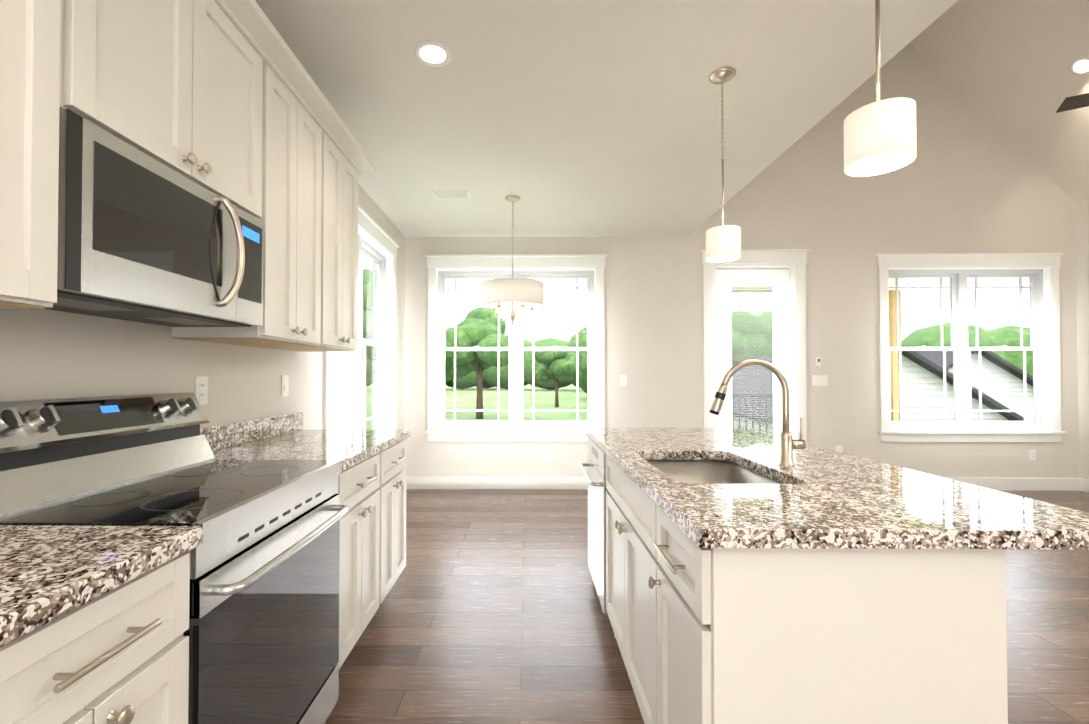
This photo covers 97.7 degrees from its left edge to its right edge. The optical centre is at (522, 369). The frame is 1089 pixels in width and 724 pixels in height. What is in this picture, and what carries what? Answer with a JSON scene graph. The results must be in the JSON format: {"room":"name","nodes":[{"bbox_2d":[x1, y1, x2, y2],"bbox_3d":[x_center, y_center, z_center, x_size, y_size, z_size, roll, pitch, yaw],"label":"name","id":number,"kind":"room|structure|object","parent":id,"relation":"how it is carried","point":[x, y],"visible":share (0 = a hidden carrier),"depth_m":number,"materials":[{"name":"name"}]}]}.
{"room":"kitchen","nodes":[
{"label":"kitchen","id":0,"kind":"room"},
{"bbox_2d":[0,185,405,468],"bbox_3d":[-1.398,-0.202,1.384,0.150,2.900,7.630,0,-1,1],"label":"wall","id":1,"kind":"structure","parent":0,"point":[45,353],"depth_m":1.74,"materials":[{"name":"paint"}]},
{"bbox_2d":[0,0,107,308],"bbox_3d":[-1.154,-0.682,0.792,0.347,1.096,0.600,0,-1,1],"label":"upper cabinet","id":2,"kind":"object","parent":1,"relation":"attached to","point":[54,53],"depth_m":0.96,"materials":[{"name":"paint"}]},
{"bbox_2d":[108,0,271,223],"bbox_3d":[-1.148,-0.892,1.407,0.347,0.661,0.760,0,-1,1],"label":"upper cabinet","id":3,"kind":"object","parent":1,"relation":"attached to","point":[228,100],"depth_m":1.42,"materials":[{"name":"paint"}]},
{"bbox_2d":[45,109,263,326],"bbox_3d":[-1.123,-0.361,1.399,0.392,0.397,0.758,0,-1,1],"label":"over-the-range microwave","id":4,"kind":"object","parent":3,"relation":"attached to","point":[143,237],"visible":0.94,"depth_m":1.25,"materials":[{"name":"metal"}]},
{"bbox_2d":[195,376,207,404],"bbox_3d":[-1.313,0.086,1.945,0.008,0.115,0.070,0,-1,1],"label":"outlet","id":5,"kind":"object","parent":1,"relation":"attached to","point":[201,388],"visible":0.96,"depth_m":1.94,"materials":[{"name":"white plastic"}]},
{"bbox_2d":[172,48,331,347],"bbox_3d":[-1.141,-0.666,2.040,0.347,1.096,0.648,0,-1,1],"label":"upper cabinet","id":6,"kind":"object","parent":1,"relation":"attached to","point":[297,246],"depth_m":2.03,"materials":[{"name":"paint"}]},
{"bbox_2d":[281,375,288,396],"bbox_3d":[-1.305,0.089,2.615,0.010,0.115,0.070,0,-1,1],"label":"light switch","id":7,"kind":"object","parent":1,"relation":"attached to","point":[284,385],"visible":1,"depth_m":2.60,"materials":[{"name":"white plastic"}]},
{"bbox_2d":[270,128,363,351],"bbox_3d":[-1.136,-0.660,2.507,0.347,1.096,0.566,0,-1,1],"label":"upper cabinet","id":8,"kind":"object","parent":1,"relation":"attached to","point":[346,166],"depth_m":2.57,"materials":[{"name":"paint"}]},
{"bbox_2d":[324,204,398,429],"bbox_3d":[-1.341,-0.253,3.945,0.182,2.030,1.690,0,-1,1],"label":"window","id":9,"kind":"structure","parent":1,"relation":"in","point":[354,417],"depth_m":4.33,"materials":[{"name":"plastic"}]},
{"bbox_2d":[255,0,1088,236],"bbox_3d":[2.307,-2.759,1.454,7.560,2.515,7.780,0,-1,1],"label":"ceiling","id":10,"kind":"structure","parent":0,"point":[581,118],"depth_m":2.79,"materials":[{"name":"paint"}]},
{"bbox_2d":[414,41,451,66],"bbox_3d":[-0.425,-1.487,2.246,0.176,0.006,0.176,0,-1,1],"label":"recessed light","id":11,"kind":"object","parent":10,"relation":"in","point":[432,53],"visible":1,"depth_m":2.24,"materials":[{"name":"paint"}]},
{"bbox_2d":[432,191,469,197],"bbox_3d":[-0.597,-1.464,3.978,0.300,0.006,0.150,0,-1,1],"label":"ceiling vent","id":12,"kind":"object","parent":10,"relation":"in","point":[450,194],"visible":1,"depth_m":3.97,"materials":[{"name":"metal"}]},
{"bbox_2d":[482,195,543,325],"bbox_3d":[-0.086,-0.919,4.056,0.527,1.094,0.527,0,-1,1],"label":"chandelier","id":13,"kind":"object","parent":10,"relation":"hanging from","point":[514,295],"visible":1,"depth_m":3.87,"materials":[{"name":"white fabric"}]},
{"bbox_2d":[706,67,740,261],"bbox_3d":[1.007,-1.023,2.395,0.162,0.930,0.162,0,-1,1],"label":"pendant light","id":14,"kind":"object","parent":10,"relation":"hanging from","point":[723,242],"visible":1,"depth_m":2.35,"materials":[{"name":"silver metal"}]},
{"bbox_2d":[844,0,916,176],"bbox_3d":[0.996,-1.037,1.335,0.162,0.930,0.162,0,-1,1],"label":"pendant light","id":15,"kind":"object","parent":10,"relation":"hanging from","point":[879,136],"visible":1,"depth_m":1.28,"materials":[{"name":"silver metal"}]},
{"bbox_2d":[1056,93,1088,112],"bbox_3d":[4.034,-2.648,2.575,1.248,2.147,1.081,0,-1,1],"label":"ceiling fan","id":16,"kind":"object","parent":10,"relation":"hanging from","point":[1075,102],"visible":1,"depth_m":3.02,"materials":[{"name":"black metal"}]},
{"bbox_2d":[1069,57,1088,75],"bbox_3d":[5.045,-2.732,4.286,0.127,0.127,0.176,0,-1,1],"label":"recessed light","id":17,"kind":"object","parent":10,"relation":"in","point":[1079,67],"visible":1,"depth_m":4.30,"materials":[{"name":"paint"}]},
{"bbox_2d":[325,489,1088,723],"bbox_3d":[2.307,1.278,1.401,7.560,0.060,7.780,0,-1,1],"label":"floor","id":18,"kind":"structure","parent":0,"point":[489,611],"depth_m":2.31,"materials":[{"name":"brown wood"}]},
{"bbox_2d":[0,644,7,723],"bbox_3d":[-1.018,0.793,0.082,0.634,0.876,1.058,0,-1,1],"label":"base cabinet","id":19,"kind":"object","parent":18,"relation":"on","point":[4,649],"depth_m":0.65,"materials":[{"name":"paint"}]},
{"bbox_2d":[0,412,410,646],"bbox_3d":[-0.997,0.298,1.163,0.653,0.140,3.250,0,-1,1],"label":"countertop","id":20,"kind":"structure","parent":19,"relation":"on","point":[49,573],"depth_m":0.90,"materials":[{"name":"stone"}]},
{"bbox_2d":[8,553,189,723],"bbox_3d":[-1.012,0.802,0.735,0.634,0.876,0.528,0,-1,1],"label":"base cabinet","id":21,"kind":"object","parent":18,"relation":"on","point":[119,655],"depth_m":0.81,"materials":[{"name":"paint"}]},
{"bbox_2d":[0,392,349,723],"bbox_3d":[-0.959,0.664,1.384,0.690,1.168,0.758,0,-1,1],"label":"range","id":22,"kind":"object","parent":18,"relation":"on","point":[262,632],"visible":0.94,"depth_m":1.28,"materials":[{"name":"silver metal"}]},
{"bbox_2d":[336,448,387,668],"bbox_3d":[-0.998,0.819,2.055,0.634,0.876,0.576,0,-1,1],"label":"base cabinet","id":23,"kind":"object","parent":18,"relation":"on","point":[363,487],"depth_m":2.01,"materials":[{"name":"paint"}]},
{"bbox_2d":[388,439,406,592],"bbox_3d":[-0.993,0.825,2.486,0.634,0.876,0.566,0,-1,1],"label":"base cabinet","id":24,"kind":"object","parent":18,"relation":"on","point":[397,456],"depth_m":2.55,"materials":[{"name":"paint"}]},
{"bbox_2d":[579,437,607,613],"bbox_3d":[0.656,0.829,2.545,0.665,0.870,0.592,0,-1,1],"label":"dishwasher","id":25,"kind":"object","parent":18,"relation":"on","point":[595,476],"visible":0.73,"depth_m":2.45,"materials":[{"name":"silver metal"}]},
{"bbox_2d":[606,455,1007,723],"bbox_3d":[0.697,0.813,1.614,0.626,0.876,1.260,0,-1,1],"label":"base cabinet","id":26,"kind":"object","parent":18,"relation":"on","point":[791,636],"depth_m":0.99,"materials":[{"name":"paint"}]},
{"bbox_2d":[586,428,1088,549],"bbox_3d":[0.842,0.360,1.929,0.940,0.038,1.920,0,-1,1],"label":"countertop","id":27,"kind":"structure","parent":26,"relation":"on","point":[820,498],"depth_m":1.17,"materials":[{"name":"stone"}]},
{"bbox_2d":[646,460,781,483],"bbox_3d":[0.655,0.491,1.694,0.442,0.228,0.662,0,-1,1],"label":"undermount sink","id":28,"kind":"object","parent":27,"relation":"in","point":[706,471],"visible":0.06,"depth_m":2.00,"materials":[{"name":"metal"}]},
{"bbox_2d":[709,359,805,465],"bbox_3d":[0.831,0.149,1.692,0.332,0.376,0.054,0,-1,1],"label":"faucet","id":29,"kind":"object","parent":27,"relation":"on","point":[788,443],"visible":1,"depth_m":1.68,"materials":[{"name":"silver metal"}]},
{"bbox_2d":[405,43,1078,477],"bbox_3d":[2.347,-1.401,5.252,7.560,5.400,0.150,0,-1,1],"label":"wall","id":30,"kind":"structure","parent":0,"point":[971,177],"depth_m":5.17,"materials":[{"name":"paint"}]},
{"bbox_2d":[407,476,587,489],"bbox_3d":[0.338,1.230,5.154,3.245,0.135,0.019,0,-1,1],"label":"baseboard","id":31,"kind":"structure","parent":30,"relation":"attached to","point":[413,482],"depth_m":5.15,"materials":[{"name":"paint"}]},
{"bbox_2d":[425,254,606,440],"bbox_3d":[-0.073,-0.236,5.231,1.980,2.030,0.182,0,-1,1],"label":"nook window","id":32,"kind":"structure","parent":30,"relation":"in","point":[516,348],"depth_m":5.23,"materials":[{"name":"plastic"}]},
{"bbox_2d":[544,451,549,460],"bbox_3d":[0.266,0.938,5.163,0.070,0.115,0.008,0,-1,1],"label":"outlet","id":33,"kind":"object","parent":30,"relation":"attached to","point":[546,455],"visible":1,"depth_m":5.16,"materials":[{"name":"white plastic"}]},
{"bbox_2d":[620,375,626,385],"bbox_3d":[1.096,0.118,5.164,0.070,0.115,0.010,0,-1,1],"label":"light switch","id":34,"kind":"object","parent":30,"relation":"attached to","point":[623,380],"visible":1,"depth_m":5.16,"materials":[{"name":"white plastic"}]},
{"bbox_2d":[715,269,789,436],"bbox_3d":[2.508,0.092,5.188,0.826,2.388,0.125,0,-1,1],"label":"patio door","id":35,"kind":"structure","parent":30,"relation":"in","point":[777,280],"depth_m":5.21,"materials":[{"name":"paint"}]},
{"bbox_2d":[700,249,808,443],"bbox_3d":[2.512,0.001,5.207,1.160,2.595,0.179,0,-1,1],"label":"door frame","id":36,"kind":"structure","parent":30,"relation":"attached to","point":[797,258],"depth_m":5.15,"materials":[{"name":"paint"}]},
{"bbox_2d":[816,357,820,366],"bbox_3d":[3.196,-0.082,5.140,0.040,0.100,0.020,0,-1,1],"label":"light switch","id":37,"kind":"object","parent":30,"relation":"attached to","point":[818,361],"visible":0.94,"depth_m":5.13,"materials":[{"name":"white plastic"}]},
{"bbox_2d":[812,375,827,385],"bbox_3d":[3.216,0.118,5.142,0.162,0.115,0.010,0,-1,1],"label":"light switch","id":38,"kind":"object","parent":30,"relation":"attached to","point":[819,380],"visible":1,"depth_m":5.14,"materials":[{"name":"white plastic"}]},
{"bbox_2d":[836,446,842,452],"bbox_3d":[3.416,0.878,5.131,0.070,0.115,0.008,0,-1,1],"label":"outlet","id":39,"kind":"object","parent":30,"relation":"attached to","point":[839,448],"visible":0.6,"depth_m":5.13,"materials":[{"name":"white plastic"}]},
{"bbox_2d":[875,253,1066,441],"bbox_3d":[4.816,-0.237,5.180,1.980,2.030,0.182,0,-1,1],"label":"living room window","id":40,"kind":"structure","parent":30,"relation":"in","point":[961,350],"depth_m":5.18,"materials":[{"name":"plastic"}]},
{"bbox_2d":[948,478,1079,490],"bbox_3d":[4.504,1.230,5.111,2.885,0.135,0.019,0,-1,1],"label":"baseboard","id":41,"kind":"structure","parent":30,"relation":"attached to","point":[997,484],"depth_m":5.09,"materials":[{"name":"paint"}]},
{"bbox_2d":[1029,450,1035,459],"bbox_3d":[5.476,0.917,5.109,0.070,0.115,0.008,0,-1,1],"label":"outlet","id":42,"kind":"object","parent":30,"relation":"attached to","point":[1032,454],"visible":1,"depth_m":5.11,"materials":[{"name":"white plastic"}]},
{"bbox_2d":[1075,199,1088,479],"bbox_3d":[6.011,-0.363,1.309,0.150,3.220,7.630,0,-1,1],"label":"wall","id":43,"kind":"structure","parent":0,"point":[1082,243],"depth_m":5.07,"materials":[{"name":"paint"}]},
{"bbox_2d":[1080,478,1088,492],"bbox_3d":[5.927,1.181,1.365,0.019,0.135,7.480,0,-1,1],"label":"baseboard","id":44,"kind":"structure","parent":43,"relation":"attached to","point":[1084,483],"depth_m":5.04,"materials":[{"name":"paint"}]},
{"label":"outside","id":45,"kind":"structure","parent":0,"visible":0},
{"bbox_2d":[333,381,586,429],"bbox_3d":[2.261,6.329,219.826,600.000,0.001,560.000,0,-1,1],"label":"lawn","id":46,"kind":"structure","parent":45,"point":[544,399],"depth_m":59.09,"materials":[{"name":"green plant"}]},
{"bbox_2d":[333,269,1032,418],"bbox_3d":[17.346,-3.961,51.993,370.993,16.146,160.475,0,-1,1],"label":"trees","id":47,"kind":"object","parent":46,"relation":"on","point":[477,327],"depth_m":40.01,"materials":[{"name":"green plant"}]},
{"bbox_2d":[731,278,902,432],"bbox_3d":[3.968,0.927,6.730,4.750,5.177,2.899,0,-1,1],"label":"porch","id":48,"kind":"object","parent":46,"relation":"on","point":[894,363],"depth_m":7.72,"materials":[{"name":"brown wood"}]},
{"bbox_2d":[732,345,1033,434],"bbox_3d":[16.060,1.393,22.720,15.000,4.667,14.700,0,-1,1],"label":"house","id":49,"kind":"structure","parent":46,"relation":"on","point":[927,383],"depth_m":18.18,"materials":[{"name":"plastic"}]}
]}

